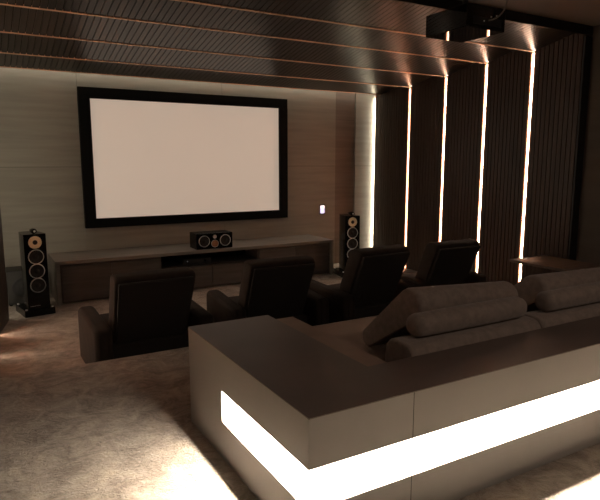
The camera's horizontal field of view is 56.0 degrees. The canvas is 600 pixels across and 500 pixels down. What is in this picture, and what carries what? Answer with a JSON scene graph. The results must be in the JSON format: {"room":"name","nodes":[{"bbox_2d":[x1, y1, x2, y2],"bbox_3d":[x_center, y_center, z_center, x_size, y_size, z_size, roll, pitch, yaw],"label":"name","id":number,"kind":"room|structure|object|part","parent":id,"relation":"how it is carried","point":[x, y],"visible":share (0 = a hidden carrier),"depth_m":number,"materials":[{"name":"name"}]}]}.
{"room":"home theater","nodes":[
{"label":"home theater","id":0,"kind":"room"},
{"bbox_2d":[0,67,375,292],"bbox_3d":[-2.535,-1.242,8.484,9.320,3.750,0.200,-5,10,-29],"label":"wall","id":1,"kind":"structure","parent":0,"point":[331,135],"depth_m":8.49,"materials":[{"name":"beige wood"}]},
{"bbox_2d":[77,86,287,228],"bbox_3d":[-1.661,-1.417,8.796,3.300,1.980,0.084,-5,10,-29],"label":"projection screen","id":2,"kind":"object","parent":1,"relation":"attached to","point":[148,157],"visible":1,"depth_m":8.68,"materials":[{"name":"white fabric"}]},
{"bbox_2d":[320,205,324,213],"bbox_3d":[0.399,-0.730,10.137,0.110,0.170,0.014,-5,10,-29],"label":"panel","id":3,"kind":"object","parent":1,"relation":"attached to","point":[322,207],"visible":1,"depth_m":10.13,"materials":[{"name":"white plastic"}]},
{"bbox_3d":[0.807,-1.474,10.305,0.425,3.450,0.015,-5,10,-29],"label":"recessed panel","id":4,"kind":"part","parent":1,"relation":"part of","materials":[{"name":"brown wood"}]},
{"bbox_2d":[0,263,416,377],"bbox_3d":[-1.540,0.844,6.947,9.220,0.100,3.980,-5,10,-29],"label":"floor","id":5,"kind":"structure","parent":0,"point":[50,341],"depth_m":6.10,"materials":[{"name":"beige carpet"}]},
{"bbox_2d":[0,209,8,332],"bbox_3d":[-3.405,-0.705,6.169,0.090,3.200,0.620,-3,9,-18],"label":"wall panel","id":6,"kind":"object","parent":5,"relation":"on","point":[4,309],"visible":1,"depth_m":6.46,"materials":[{"name":"brown wood"}]},
{"bbox_2d":[5,266,23,305],"bbox_3d":[-3.707,0.471,7.522,0.360,0.460,0.400,-5,10,-29],"label":"subwoofer","id":7,"kind":"object","parent":5,"relation":"on","point":[13,274],"visible":0.5,"depth_m":7.33,"materials":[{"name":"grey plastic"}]},
{"bbox_2d":[16,228,55,317],"bbox_3d":[-3.305,0.248,6.977,0.350,1.067,0.450,-7,11,-39],"label":"tower speaker","id":8,"kind":"object","parent":5,"relation":"on","point":[32,243],"visible":1,"depth_m":6.83,"materials":[{"name":"black lacquer"},{"name":"copper"},{"name":"silver metal"}]},
{"bbox_2d":[78,267,213,363],"bbox_3d":[-1.441,0.592,5.272,1.070,0.911,0.884,-5,10,-30],"label":"armchair","id":9,"kind":"object","parent":5,"relation":"on","point":[151,311],"visible":0.8,"depth_m":4.98,"materials":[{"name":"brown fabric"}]},
{"bbox_3d":[-1.845,0.829,5.085,0.150,0.501,0.830,-5,10,-30],"label":"arm","id":10,"kind":"part","parent":9,"relation":"part of","materials":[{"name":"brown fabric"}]},
{"bbox_3d":[-1.521,0.696,5.424,0.740,0.140,0.570,-5,10,-30],"label":"seat","id":11,"kind":"part","parent":9,"relation":"part of","materials":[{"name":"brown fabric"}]},
{"bbox_3d":[-1.357,0.559,5.125,0.710,0.801,0.493,-5,10,-30],"label":"backrest","id":12,"kind":"part","parent":9,"relation":"part of","materials":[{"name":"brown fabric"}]},
{"bbox_3d":[-1.054,0.756,5.551,0.150,0.501,0.830,-5,10,-30],"label":"arm","id":13,"kind":"part","parent":9,"relation":"part of","materials":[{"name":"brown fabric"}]},
{"bbox_2d":[48,234,333,305],"bbox_3d":[-1.498,0.225,8.715,4.278,0.580,0.817,-5,10,-29],"label":"media cabinet","id":14,"kind":"object","parent":5,"relation":"on","point":[75,276],"visible":0.63,"depth_m":8.23,"materials":[{"name":"brown wood"}]},
{"bbox_3d":[-3.333,0.409,7.681,0.050,0.534,0.817,-5,10,-29],"label":"panel","id":15,"kind":"part","parent":14,"relation":"part of","materials":[{"name":"brown wood"}]},
{"bbox_3d":[-2.833,0.425,7.538,0.625,0.475,0.027,-5,10,-29],"label":"door","id":16,"kind":"part","parent":14,"relation":"part of","materials":[{"name":"brown wood"}]},
{"bbox_3d":[-2.273,0.376,7.855,0.654,0.475,0.027,-5,10,-29],"label":"door","id":17,"kind":"part","parent":14,"relation":"part of","materials":[{"name":"brown wood"}]},
{"bbox_3d":[-1.498,-0.040,8.674,4.278,0.045,0.817,-5,10,-29],"label":"panel","id":18,"kind":"part","parent":14,"relation":"part of","materials":[{"name":"brown wood"}]},
{"bbox_2d":[176,254,210,264],"bbox_3d":[-1.598,0.142,8.493,0.430,0.075,0.344,-5,10,-29],"label":"receiver","id":19,"kind":"object","parent":14,"relation":"on","point":[191,259],"visible":1,"depth_m":8.40,"materials":[{"name":"black"}]},
{"bbox_3d":[-1.646,0.404,8.223,0.772,0.307,0.027,-5,10,-29],"label":"drawer","id":20,"kind":"part","parent":14,"relation":"part of","materials":[{"name":"brown wood"}]},
{"bbox_2d":[190,230,232,249],"bbox_3d":[-1.337,-0.156,8.510,0.570,0.235,0.314,-5,10,-29],"label":"speaker","id":21,"kind":"object","parent":14,"relation":"on","point":[200,240],"visible":1,"depth_m":8.39},
{"bbox_3d":[-0.970,0.345,8.605,0.772,0.307,0.027,-5,10,-29],"label":"drawer","id":22,"kind":"part","parent":14,"relation":"part of","materials":[{"name":"brown wood"}]},
{"bbox_3d":[-0.353,0.207,8.941,0.630,0.475,0.027,-5,10,-29],"label":"door","id":23,"kind":"part","parent":14,"relation":"part of","materials":[{"name":"brown wood"}]},
{"bbox_3d":[0.192,0.160,9.249,0.614,0.475,0.027,-5,10,-29],"label":"door","id":24,"kind":"part","parent":14,"relation":"part of","materials":[{"name":"brown wood"}]},
{"bbox_3d":[0.336,0.086,9.757,0.050,0.534,0.817,-5,10,-29],"label":"panel","id":25,"kind":"part","parent":14,"relation":"part of","materials":[{"name":"brown wood"}]},
{"bbox_2d":[206,255,328,325],"bbox_3d":[-0.343,0.490,5.927,1.070,0.911,0.884,-5,10,-27],"label":"armchair","id":26,"kind":"object","parent":5,"relation":"on","point":[278,288],"visible":0.54,"depth_m":5.63,"materials":[{"name":"dark brown leather"}]},
{"bbox_3d":[-0.758,0.724,5.761,0.150,0.501,0.830,-5,10,-27],"label":"arm","id":27,"kind":"part","parent":26,"relation":"part of","materials":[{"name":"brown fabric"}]},
{"bbox_3d":[-0.416,0.593,6.083,0.740,0.140,0.570,-5,10,-27],"label":"seat","id":28,"kind":"part","parent":26,"relation":"part of","materials":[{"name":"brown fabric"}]},
{"bbox_3d":[-0.267,0.458,5.776,0.710,0.801,0.493,-5,10,-27],"label":"backrest","id":29,"kind":"part","parent":26,"relation":"part of","materials":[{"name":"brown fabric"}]},
{"bbox_3d":[0.056,0.658,6.185,0.150,0.501,0.830,-5,10,-27],"label":"arm","id":30,"kind":"part","parent":26,"relation":"part of","materials":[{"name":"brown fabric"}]},
{"bbox_2d":[333,212,359,276],"bbox_3d":[0.788,-0.116,9.325,0.350,1.067,0.450,-3,9,-18],"label":"tower speaker","id":31,"kind":"object","parent":5,"relation":"on","point":[349,224],"visible":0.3,"depth_m":9.14,"materials":[{"name":"black lacquered wood"},{"name":"silver metal"}]},
{"bbox_2d":[309,244,416,322],"bbox_3d":[0.694,0.394,6.442,1.070,0.943,0.884,-6,11,-33],"label":"armchair","id":32,"kind":"object","parent":5,"relation":"on","point":[371,281],"visible":0.61,"depth_m":6.10,"materials":[{"name":"dark brown leather"}]},
{"bbox_3d":[0.303,0.641,6.236,0.150,0.518,0.830,-6,11,-33],"label":"arm","id":33,"kind":"part","parent":32,"relation":"part of","materials":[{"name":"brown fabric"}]},
{"bbox_3d":[0.607,0.503,6.591,0.740,0.145,0.570,-6,11,-33],"label":"seat","id":34,"kind":"part","parent":32,"relation":"part of","materials":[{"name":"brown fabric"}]},
{"bbox_3d":[0.785,0.359,6.299,0.710,0.829,0.493,-6,11,-33],"label":"backrest","id":35,"kind":"part","parent":32,"relation":"part of","materials":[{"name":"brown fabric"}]},
{"bbox_3d":[1.067,0.563,6.741,0.150,0.518,0.830,-6,11,-33],"label":"arm","id":36,"kind":"part","parent":32,"relation":"part of","materials":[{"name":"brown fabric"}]},
{"bbox_2d":[400,239,485,286],"bbox_3d":[1.697,0.301,7.149,1.070,0.911,0.884,-5,10,-29],"label":"armchair","id":37,"kind":"object","parent":5,"relation":"on","point":[451,262],"visible":0.48,"depth_m":6.80,"materials":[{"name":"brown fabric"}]},
{"bbox_3d":[1.619,0.404,7.303,0.740,0.140,0.570,-5,10,-29],"label":"seat","id":38,"kind":"part","parent":37,"relation":"part of","materials":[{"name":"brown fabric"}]},
{"bbox_3d":[1.290,0.536,6.970,0.150,0.501,0.830,-5,10,-29],"label":"arm","id":39,"kind":"part","parent":37,"relation":"part of","materials":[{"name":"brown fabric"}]},
{"bbox_3d":[1.778,0.268,7.001,0.710,0.801,0.493,-5,10,-29],"label":"backrest","id":40,"kind":"part","parent":37,"relation":"part of","materials":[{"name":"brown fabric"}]},
{"bbox_3d":[2.088,0.466,7.421,0.150,0.501,0.830,-5,10,-29],"label":"arm","id":41,"kind":"part","parent":37,"relation":"part of","materials":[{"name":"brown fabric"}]},
{"bbox_2d":[0,315,599,499],"bbox_3d":[1.188,1.452,2.220,9.220,0.350,7.040,-5,10,-29],"label":"floor","id":42,"kind":"structure","parent":0,"point":[120,428],"depth_m":3.21,"materials":[{"name":"beige carpet"}]},
{"bbox_2d":[188,315,599,499],"bbox_3d":[1.493,0.705,3.900,4.187,0.609,1.443,-5,10,-29],"label":"bar counter","id":43,"kind":"object","parent":42,"relation":"on","point":[294,416],"depth_m":2.76,"materials":[{"name":"beige laminate"}]},
{"bbox_2d":[188,315,599,419],"bbox_3d":[1.493,0.406,3.854,4.187,0.004,1.442,-5,10,-29],"label":"countertop","id":44,"kind":"structure","parent":43,"relation":"on","point":[311,376],"depth_m":2.84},
{"bbox_3d":[1.493,0.901,3.931,4.187,0.212,1.442,-5,10,-29],"label":"panel","id":45,"kind":"part","parent":43,"relation":"part of","materials":[{"name":"beige laminate"}]},
{"bbox_2d":[277,302,599,366],"bbox_3d":[1.542,0.626,4.267,3.550,0.653,1.330,-5,10,-29],"label":"sofa","id":46,"kind":"object","parent":42,"relation":"on","point":[345,337],"visible":0.22,"depth_m":3.34,"materials":[{"name":"brown fabric"}]},
{"bbox_3d":[0.142,0.805,3.311,0.155,0.592,1.028,-5,10,-29],"label":"arm","id":47,"kind":"part","parent":46,"relation":"part of","materials":[{"name":"fabric"}]},
{"bbox_3d":[0.775,0.659,3.985,1.623,0.135,1.060,-5,10,-29],"label":"seat","id":48,"kind":"part","parent":46,"relation":"part of","materials":[{"name":"fabric"}]},
{"bbox_2d":[362,281,517,345],"bbox_3d":[0.901,0.396,3.648,0.835,0.467,0.564,-5,10,-29],"label":"cushion","id":49,"kind":"object","parent":46,"relation":"on","point":[390,323],"visible":0.62,"depth_m":3.39,"materials":[{"name":"brown fabric"}]},
{"bbox_3d":[0.977,0.631,3.311,1.030,0.370,0.250,-5,10,-29],"label":"frame","id":50,"kind":"part","parent":46,"relation":"part of","materials":[{"name":"brown fabric"}]},
{"bbox_2d":[406,296,526,336],"bbox_3d":[0.985,0.381,3.277,0.890,0.134,0.140,-5,10,-29],"label":"bolster","id":51,"kind":"object","parent":46,"relation":"on","point":[448,319],"visible":1,"depth_m":3.18,"materials":[{"name":"brown fabric"}]},
{"bbox_2d":[514,267,599,311],"bbox_3d":[1.877,0.326,4.202,0.945,0.435,0.564,-5,10,-29],"label":"cushion","id":52,"kind":"object","parent":46,"relation":"on","point":[527,289],"visible":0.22,"depth_m":3.84,"materials":[{"name":"brown fabric"}]},
{"bbox_3d":[1.897,0.550,3.831,1.070,0.370,0.250,-5,10,-29],"label":"frame","id":53,"kind":"part","parent":46,"relation":"part of","materials":[{"name":"brown fabric"}]},
{"bbox_2d":[535,281,599,311],"bbox_3d":[1.962,0.295,3.829,1.000,0.134,0.140,-5,10,-29],"label":"bolster","id":54,"kind":"object","parent":46,"relation":"on","point":[589,293],"visible":1,"depth_m":3.64,"materials":[{"name":"brown fabric"}]},
{"bbox_2d":[509,255,599,271],"bbox_3d":[2.840,0.381,6.344,0.600,0.500,0.722,-5,10,-29],"label":"side table","id":55,"kind":"object","parent":42,"relation":"on","point":[547,262],"visible":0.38,"depth_m":6.21,"materials":[{"name":"brown wood"}]},
{"bbox_2d":[459,0,599,25],"bbox_3d":[0.179,-2.263,3.426,9.420,0.180,11.300,-5,10,-29],"label":"ceiling","id":56,"kind":"structure","parent":0,"point":[586,12],"depth_m":6.02,"materials":[{"name":"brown paint"}]},
{"bbox_2d":[0,5,474,76],"bbox_3d":[-0.499,-2.476,6.748,6.837,0.201,0.808,-5,10,-29],"label":"ceiling panel","id":57,"kind":"object","parent":56,"relation":"attached to","point":[13,20],"visible":0.66,"depth_m":6.53,"materials":[{"name":"brown wood"}]},
{"bbox_2d":[0,0,514,63],"bbox_3d":[-0.105,-2.449,6.055,6.837,0.197,0.785,-5,10,-29],"label":"ceiling panel","id":58,"kind":"object","parent":56,"relation":"attached to","point":[164,12],"visible":0.7,"depth_m":6.04,"materials":[{"name":"brown wood"}]},
{"bbox_2d":[174,0,574,51],"bbox_3d":[0.265,-2.376,5.412,6.837,0.182,0.712,-5,10,-29],"label":"ceiling panel","id":59,"kind":"object","parent":56,"relation":"attached to","point":[384,15],"visible":0.76,"depth_m":5.77,"materials":[{"name":"brown wood"}]},
{"bbox_2d":[426,0,507,42],"bbox_3d":[1.380,-2.074,4.653,0.430,0.570,0.553,-5,10,-29],"label":"projector","id":60,"kind":"object","parent":56,"relation":"hanging from","point":[465,22],"visible":1,"depth_m":4.55,"materials":[{"name":"black plastic"}]},
{"bbox_3d":[1.497,-1.823,4.506,0.320,0.060,0.002,-5,10,-29],"label":"connector panel","id":61,"kind":"part","parent":60,"relation":"part of","materials":[{"name":"black plastic"}]},
{"bbox_2d":[576,25,599,267],"bbox_3d":[4.239,-0.850,5.962,0.100,3.750,11.040,-5,10,-29],"label":"wall","id":62,"kind":"structure","parent":0,"point":[588,237],"depth_m":6.96,"materials":[{"name":"brown wood"}]},
{"bbox_2d":[373,86,411,246],"bbox_3d":[1.651,-1.461,10.173,0.100,3.465,0.907,-5,10,-29],"label":"wall panel","id":63,"kind":"object","parent":62,"relation":"attached to","point":[391,107],"visible":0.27,"depth_m":10.13,"materials":[{"name":"brown wood"}]},
{"bbox_2d":[404,76,447,270],"bbox_3d":[2.106,-1.339,9.388,0.100,3.465,0.924,-5,10,-29],"label":"wall panel","id":64,"kind":"object","parent":62,"relation":"attached to","point":[427,95],"depth_m":9.34,"materials":[{"name":"brown wood"}]},
{"bbox_3d":[1.873,-1.207,9.764,0.040,3.088,0.083,-5,10,-29],"label":"light strip","id":65,"kind":"part","parent":64,"relation":"part of","materials":[{"name":"white plastic"}]},
{"bbox_3d":[2.291,-1.129,9.037,0.040,3.156,0.083,-5,10,-29],"label":"light strip","id":66,"kind":"part","parent":64,"relation":"part of","materials":[{"name":"white plastic"}]},
{"bbox_2d":[442,62,488,270],"bbox_3d":[2.515,-1.230,8.682,0.100,3.465,0.721,-5,10,-29],"label":"wall panel","id":67,"kind":"object","parent":62,"relation":"attached to","point":[465,86],"visible":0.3,"depth_m":8.60,"materials":[{"name":"brown wood"}]},
{"bbox_2d":[393,0,592,35],"bbox_3d":[-0.034,-2.333,4.810,8.220,0.105,0.025,-5,10,-29],"label":"trim","id":68,"kind":"structure","parent":62,"relation":"attached to","point":[512,16],"depth_m":6.24,"materials":[{"name":"black wood"}]},
{"bbox_2d":[474,50,535,285],"bbox_3d":[2.909,-1.124,8.002,0.100,3.465,0.865,-5,10,-29],"label":"wall panel","id":69,"kind":"object","parent":62,"relation":"attached to","point":[508,80],"depth_m":7.94,"materials":[{"name":"brown wood"}]},
{"bbox_3d":[2.691,-1.062,8.341,0.040,3.238,0.083,-5,10,-29],"label":"light strip","id":70,"kind":"part","parent":69,"relation":"part of","materials":[{"name":"white plastic"}]},
{"bbox_3d":[3.079,-0.975,7.667,0.040,3.272,0.083,-5,10,-29],"label":"light strip","id":71,"kind":"part","parent":69,"relation":"part of","materials":[{"name":"white plastic"}]},
{"bbox_2d":[522,33,587,278],"bbox_3d":[3.289,-1.146,7.327,0.100,3.215,0.663,-5,10,-29],"label":"wall panel","id":72,"kind":"object","parent":62,"relation":"attached to","point":[558,67],"visible":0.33,"depth_m":7.26,"materials":[{"name":"brown wood"}]},
{"bbox_2d":[568,36,592,259],"bbox_3d":[3.476,-1.044,7.044,0.131,3.100,0.025,-5,10,-29],"label":"trim","id":73,"kind":"structure","parent":62,"relation":"attached to","point":[587,44],"depth_m":6.99,"materials":[{"name":"black wood"}]},
{"bbox_3d":[-4.153,-0.953,6.786,0.100,3.700,1.180,-5,10,-29],"label":"wall","id":74,"kind":"structure","parent":0,"visible":0},
{"bbox_2d":[0,53,396,94],"bbox_3d":[-1.315,-2.570,8.175,6.837,0.168,0.798,-5,10,-29],"label":"ceiling panel","id":75,"kind":"object","parent":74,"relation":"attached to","point":[6,60],"visible":0.69,"depth_m":8.10,"materials":[{"name":"brown wood"}]},
{"bbox_2d":[0,33,431,87],"bbox_3d":[-0.908,-2.522,7.464,6.837,0.209,0.844,-5,10,-29],"label":"ceiling panel","id":76,"kind":"object","parent":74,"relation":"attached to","point":[16,44],"visible":0.66,"depth_m":7.33,"materials":[{"name":"brown wood"}]}
]}

